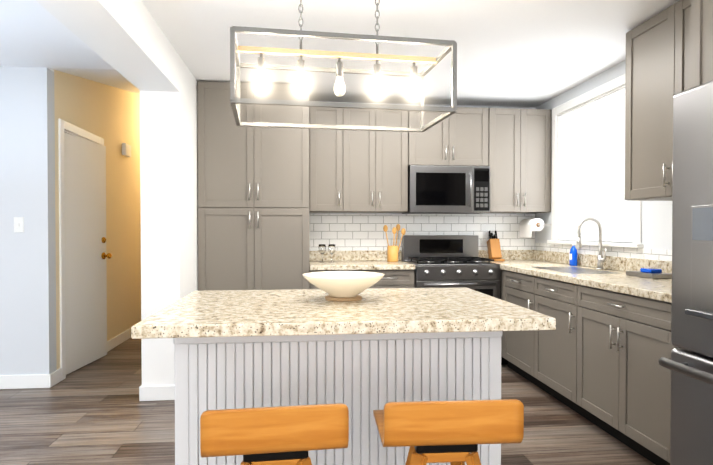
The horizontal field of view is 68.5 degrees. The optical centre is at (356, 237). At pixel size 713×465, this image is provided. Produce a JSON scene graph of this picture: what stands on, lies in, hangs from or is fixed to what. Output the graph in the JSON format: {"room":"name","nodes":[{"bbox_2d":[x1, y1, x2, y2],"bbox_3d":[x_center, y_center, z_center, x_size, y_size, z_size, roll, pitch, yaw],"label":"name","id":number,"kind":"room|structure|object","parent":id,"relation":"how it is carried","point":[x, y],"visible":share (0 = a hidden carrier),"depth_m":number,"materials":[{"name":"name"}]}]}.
{"room":"kitchen","nodes":[
{"label":"kitchen","id":0,"kind":"room"},
{"bbox_2d":[0,66,56,374],"bbox_3d":[-4.850,-0.069,3.829,4.970,2.460,0.120,0,1,-6],"label":"wall","id":1,"kind":"structure","parent":0,"point":[27,257],"depth_m":4.01,"materials":[{"name":"white paint"}]},
{"bbox_2d":[14,217,23,231],"bbox_3d":[-2.580,-0.098,3.997,0.072,0.116,0.013,0,1,-6],"label":"switch plate","id":2,"kind":"object","parent":1,"relation":"attached to","point":[18,224],"visible":1,"depth_m":4.00,"materials":[{"name":"white plastic"}]},
{"bbox_2d":[0,372,52,388],"bbox_3d":[-4.836,1.109,3.779,4.984,0.105,0.014,0,1,-6],"label":"baseboard","id":3,"kind":"structure","parent":1,"relation":"attached to","point":[33,380],"depth_m":4.01,"materials":[{"name":"white wood"}]},
{"bbox_2d":[54,70,140,368],"bbox_3d":[-2.671,-0.528,6.312,0.120,3.310,4.380,0,1,-6],"label":"wall","id":4,"kind":"structure","parent":0,"point":[109,115],"depth_m":5.48,"materials":[{"name":"beige paint"}]},
{"bbox_2d":[58,118,103,379],"bbox_3d":[-2.491,0.094,4.670,0.136,2.110,0.940,0,1,-6],"label":"door frame","id":5,"kind":"structure","parent":4,"relation":"attached to","point":[64,127],"depth_m":4.24,"materials":[{"name":"white wood"}]},
{"bbox_2d":[64,133,111,374],"bbox_3d":[-2.396,0.134,4.677,0.117,2.015,0.770,0,1,0],"label":"hall door","id":6,"kind":"structure","parent":4,"relation":"in","point":[85,252],"depth_m":4.65,"materials":[{"name":"white"}]},
{"bbox_2d":[107,328,130,351],"bbox_3d":[-2.657,1.067,6.838,0.014,0.105,3.380,0,1,-6],"label":"baseboard","id":7,"kind":"structure","parent":4,"relation":"attached to","point":[112,343],"depth_m":5.53,"materials":[{"name":"white wood"}]},
{"bbox_2d":[122,143,130,156],"bbox_3d":[-2.531,-0.961,5.768,0.046,0.130,0.180,0,1,-6],"label":"door chime","id":8,"kind":"object","parent":4,"relation":"attached to","point":[126,150],"visible":1,"depth_m":5.70,"materials":[{"name":"white plastic"}]},
{"bbox_2d":[140,55,197,385],"bbox_3d":[-1.466,-0.502,4.402,0.270,3.310,1.370,0,1,-6],"label":"wall pillar","id":9,"kind":"structure","parent":0,"point":[169,189],"depth_m":3.73,"materials":[{"name":"white paint"}]},
{"bbox_2d":[139,385,157,400],"bbox_3d":[-1.790,1.076,6.157,0.014,0.105,4.914,0,1,-6],"label":"baseboard","id":10,"kind":"structure","parent":9,"relation":"attached to","point":[144,391],"depth_m":3.72,"materials":[{"name":"white wood"}]},
{"bbox_2d":[0,338,654,464],"bbox_3d":[-2.537,1.196,3.122,9.420,0.050,11.200,0,1,-6],"label":"floor","id":11,"kind":"structure","parent":0,"point":[97,412],"depth_m":3.24,"materials":[{"name":"brown wood"}]},
{"bbox_2d":[197,81,309,290],"bbox_3d":[-0.891,-0.077,4.695,0.927,2.452,0.670,0,1,-6],"label":"pantry cabinet","id":12,"kind":"object","parent":11,"relation":"on","point":[253,213],"visible":0.73,"depth_m":4.39,"materials":[{"name":"grey wood"}]},
{"bbox_2d":[200,403,348,464],"bbox_3d":[-0.238,0.822,1.547,0.462,0.747,0.402,0,1,-9],"label":"stool","id":13,"kind":"object","parent":11,"relation":"on","point":[287,435],"visible":1,"depth_m":1.38,"materials":[{"name":"brown wood"}]},
{"bbox_2d":[173,331,502,464],"bbox_3d":[-0.084,0.745,2.296,1.238,0.874,0.668,0,1,-6],"label":"kitchen island","id":14,"kind":"object","parent":11,"relation":"on","point":[370,352],"depth_m":1.96,"materials":[{"name":"grey paint"}]},
{"bbox_2d":[131,287,555,338],"bbox_3d":[-0.063,0.289,2.186,1.390,0.042,0.970,0,1,-6],"label":"island countertop","id":15,"kind":"structure","parent":14,"relation":"on","point":[292,313],"depth_m":1.86,"materials":[{"name":"beige stone"}]},
{"bbox_2d":[302,271,384,301],"bbox_3d":[-0.056,0.213,2.261,0.356,0.108,0.356,0,1,-6],"label":"bowl","id":16,"kind":"object","parent":15,"relation":"on","point":[343,286],"visible":1,"depth_m":2.18,"materials":[{"name":"beige ceramic"}]},
{"bbox_2d":[310,250,414,288],"bbox_3d":[0.025,0.640,4.801,0.907,1.015,0.670,0,1,-6],"label":"base cabinet","id":17,"kind":"object","parent":11,"relation":"on","point":[399,274],"visible":0.29,"depth_m":4.54,"materials":[{"name":"grey"}]},
{"bbox_2d":[318,244,325,261],"bbox_3d":[-0.321,0.148,4.897,0.071,0.165,0.071,0,1,-18],"label":"wine glass","id":18,"kind":"object","parent":17,"relation":"on","point":[322,248],"depth_m":4.87,"materials":[{"name":"clear glass"}]},
{"bbox_2d":[328,244,335,261],"bbox_3d":[-0.231,0.148,4.907,0.071,0.165,0.071,0,1,-18],"label":"wine glass","id":19,"kind":"object","parent":17,"relation":"on","point":[331,247],"depth_m":4.88,"materials":[{"name":"clear glass"}]},
{"bbox_2d":[383,224,405,261],"bbox_3d":[0.359,0.050,4.977,0.214,0.358,0.104,0,1,-6],"label":"utensil crock","id":20,"kind":"object","parent":17,"relation":"on","point":[392,253],"visible":1,"depth_m":4.95,"materials":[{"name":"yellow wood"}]},
{"bbox_2d":[373,399,523,464],"bbox_3d":[0.257,0.821,1.598,0.462,0.747,0.402,0,1,-4],"label":"stool","id":21,"kind":"object","parent":11,"relation":"on","point":[457,432],"visible":1,"depth_m":1.43,"materials":[{"name":"brown wood"}]},
{"bbox_2d":[402,235,500,298],"bbox_3d":[0.860,0.564,4.856,0.754,1.165,0.714,0,1,-6],"label":"range","id":22,"kind":"object","parent":11,"relation":"on","point":[446,261],"visible":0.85,"depth_m":4.60,"materials":[{"name":"silver metal"}]},
{"bbox_2d":[500,270,501,364],"bbox_3d":[1.541,0.709,4.987,0.613,0.872,0.616,0,1,-6],"label":"base cabinet","id":23,"kind":"object","parent":11,"relation":"on","point":[501,270],"depth_m":4.62,"materials":[{"name":"grey wood"}]},
{"bbox_2d":[502,270,529,378],"bbox_3d":[1.614,0.719,4.222,0.626,0.872,0.660,0,1,-6],"label":"base cabinet","id":24,"kind":"object","parent":11,"relation":"on","point":[515,287],"depth_m":4.28,"materials":[{"name":"grey wood"}]},
{"bbox_2d":[526,278,569,407],"bbox_3d":[1.674,0.727,3.651,0.626,0.872,0.731,0,1,-6],"label":"base cabinet","id":25,"kind":"object","parent":11,"relation":"on","point":[547,351],"depth_m":3.68,"materials":[{"name":"grey wood"}]},
{"bbox_2d":[570,282,661,464],"bbox_3d":[1.751,0.737,2.912,0.626,0.872,0.999,0,1,-6],"label":"base cabinet","id":26,"kind":"object","parent":11,"relation":"on","point":[600,351],"depth_m":2.88,"materials":[{"name":"grey wood"}]},
{"bbox_2d":[486,258,671,301],"bbox_3d":[1.661,0.268,3.689,0.641,0.041,3.212,0,1,-6],"label":"countertop","id":27,"kind":"structure","parent":26,"relation":"on","point":[618,281],"depth_m":3.38,"materials":[{"name":"beige stone"}]},
{"bbox_2d":[487,231,504,260],"bbox_3d":[1.363,0.080,5.144,0.104,0.294,0.222,0,1,-6],"label":"knife block","id":28,"kind":"object","parent":27,"relation":"on","point":[494,248],"visible":0.88,"depth_m":5.13,"materials":[{"name":"brown wood"}]},
{"bbox_2d":[569,242,577,265],"bbox_3d":[1.831,0.139,4.418,0.056,0.195,0.085,0,1,-6],"label":"dish soap bottle","id":29,"kind":"object","parent":27,"relation":"on","point":[573,257],"visible":1,"depth_m":4.39,"materials":[{"name":"blue plastic"}]},
{"bbox_2d":[577,217,606,269],"bbox_3d":[1.771,0.045,3.934,0.216,0.397,0.104,0,1,-6],"label":"faucet","id":30,"kind":"object","parent":27,"relation":"on","point":[600,259],"visible":1,"depth_m":3.95,"materials":[{"name":"silver metal"}]},
{"bbox_2d":[626,268,671,278],"bbox_3d":[1.877,0.224,3.353,0.150,0.054,0.270,0,1,-6],"label":"sponge caddy","id":31,"kind":"object","parent":27,"relation":"on","point":[652,273],"visible":0.92,"depth_m":3.27,"materials":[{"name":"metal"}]},
{"bbox_2d":[662,302,678,464],"bbox_3d":[1.814,0.745,2.310,0.626,0.872,0.426,0,1,-6],"label":"base cabinet","id":32,"kind":"object","parent":11,"relation":"on","point":[667,346],"depth_m":2.51,"materials":[{"name":"grey wood"}]},
{"bbox_2d":[659,80,712,464],"bbox_3d":[1.669,0.328,1.578,1.012,1.728,0.920,0,1,-6],"label":"refrigerator","id":33,"kind":"object","parent":11,"relation":"on","point":[689,364],"visible":1,"depth_m":1.87,"materials":[{"name":"silver metal"}]},
{"bbox_2d":[0,0,679,106],"bbox_3d":[-2.533,-1.704,3.042,9.420,0.830,11.120,0,1,-6],"label":"ceiling","id":34,"kind":"structure","parent":0,"point":[523,53],"depth_m":3.48,"materials":[{"name":"white paint"}]},
{"bbox_2d":[36,0,178,91],"bbox_3d":[-1.079,-1.126,0.678,0.270,0.260,6.100,0,1,-6],"label":"beam","id":35,"kind":"structure","parent":34,"relation":"attached to","point":[128,40],"depth_m":2.81,"materials":[{"name":"white paint"}]},
{"bbox_2d":[230,0,456,131],"bbox_3d":[-0.067,-0.870,2.064,0.816,0.806,0.416,0,1,-10],"label":"pendant light","id":36,"kind":"object","parent":34,"relation":"hanging from","point":[339,70],"visible":1,"depth_m":2.03,"materials":[{"name":"silver metal"}]},
{"bbox_2d":[310,102,535,260],"bbox_3d":[0.147,-0.088,5.205,3.645,2.460,0.120,0,1,-6],"label":"wall","id":37,"kind":"structure","parent":0,"point":[442,106],"depth_m":5.21,"materials":[{"name":"white paint"}]},
{"bbox_2d":[309,107,407,212],"bbox_3d":[0.010,-0.727,4.926,0.903,0.975,0.380,0,1,-6],"label":"upper cabinet","id":38,"kind":"object","parent":37,"relation":"attached to","point":[358,171],"visible":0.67,"depth_m":4.78,"materials":[{"name":"grey wood"}]},
{"bbox_2d":[310,214,533,250],"bbox_3d":[0.678,-0.010,5.195,2.290,0.444,0.009,0,1,-6],"label":"tile backsplash","id":39,"kind":"structure","parent":37,"relation":"attached to","point":[353,232],"depth_m":5.17,"materials":[{"name":"white tile"}]},
{"bbox_2d":[408,107,487,165],"bbox_3d":[0.841,-0.942,5.010,0.760,0.548,0.380,0,1,-6],"label":"upper cabinet","id":40,"kind":"object","parent":37,"relation":"attached to","point":[459,137],"visible":0.71,"depth_m":4.86,"materials":[{"name":"grey wood"}]},
{"bbox_2d":[402,165,489,213],"bbox_3d":[0.846,-0.446,4.980,0.754,0.430,0.450,0,1,-6],"label":"microwave","id":41,"kind":"object","parent":40,"relation":"attached to","point":[448,189],"visible":1,"depth_m":4.81,"materials":[{"name":"silver metal"}]},
{"bbox_2d":[478,250,533,257],"bbox_3d":[1.496,0.176,5.269,0.587,0.099,0.020,0,1,-6],"label":"backsplash","id":42,"kind":"structure","parent":37,"relation":"attached to","point":[481,253],"depth_m":5.27,"materials":[{"name":"beige stone"}]},
{"bbox_2d":[488,108,551,212],"bbox_3d":[1.528,-0.729,5.085,0.613,0.975,0.380,0,1,-6],"label":"upper cabinet","id":43,"kind":"object","parent":37,"relation":"attached to","point":[519,152],"visible":0.98,"depth_m":4.93,"materials":[{"name":"grey wood"}]},
{"bbox_2d":[535,60,671,249],"bbox_3d":[2.267,-0.040,1.731,0.150,2.460,7.470,0,1,-6],"label":"wall","id":44,"kind":"structure","parent":0,"point":[656,224],"depth_m":3.85,"materials":[{"name":"white paint"}]},
{"bbox_2d":[547,74,643,247],"bbox_3d":[1.973,-0.568,4.298,0.200,1.265,1.340,0,1,-6],"label":"window","id":45,"kind":"structure","parent":44,"relation":"in","point":[607,88],"depth_m":4.72,"materials":[{"name":"white wood"}]},
{"bbox_2d":[560,88,632,242],"bbox_3d":[1.970,-0.541,4.298,0.055,1.144,1.120,0,1,-6],"label":"window blinds","id":46,"kind":"object","parent":45,"relation":"attached to","point":[593,159],"visible":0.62,"depth_m":4.29,"materials":[{"name":"white"}]},
{"bbox_2d":[534,250,671,272],"bbox_3d":[1.965,0.197,3.716,0.020,0.099,3.206,0,1,-6],"label":"backsplash","id":47,"kind":"structure","parent":44,"relation":"attached to","point":[611,263],"depth_m":3.97,"materials":[{"name":"beige stone"}]},
{"bbox_2d":[534,214,671,260],"bbox_3d":[1.915,0.002,4.324,0.009,0.444,1.980,0,1,-6],"label":"tile backsplash","id":48,"kind":"structure","parent":44,"relation":"attached to","point":[639,253],"depth_m":3.94,"materials":[{"name":"white tile"}]},
{"bbox_2d":[520,218,551,237],"bbox_3d":[1.736,-0.093,5.109,0.184,0.182,0.340,0,1,-6],"label":"paper towel","id":49,"kind":"object","parent":48,"relation":"attached to","point":[528,227],"visible":1,"depth_m":5.01,"materials":[{"name":"white paper"}]},
{"bbox_2d":[625,0,690,200],"bbox_3d":[1.878,-0.748,2.857,0.379,1.045,0.870,0,1,-6],"label":"upper cabinet","id":50,"kind":"object","parent":44,"relation":"attached to","point":[657,78],"visible":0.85,"depth_m":3.01,"materials":[{"name":"grey wood"}]},
{"bbox_2d":[690,0,712,87],"bbox_3d":[1.854,-0.913,1.740,0.659,0.685,1.278,0,1,-6],"label":"upper cabinet","id":51,"kind":"object","parent":44,"relation":"attached to","point":[701,50],"visible":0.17,"depth_m":2.29,"materials":[{"name":"grey wood"}]}
]}

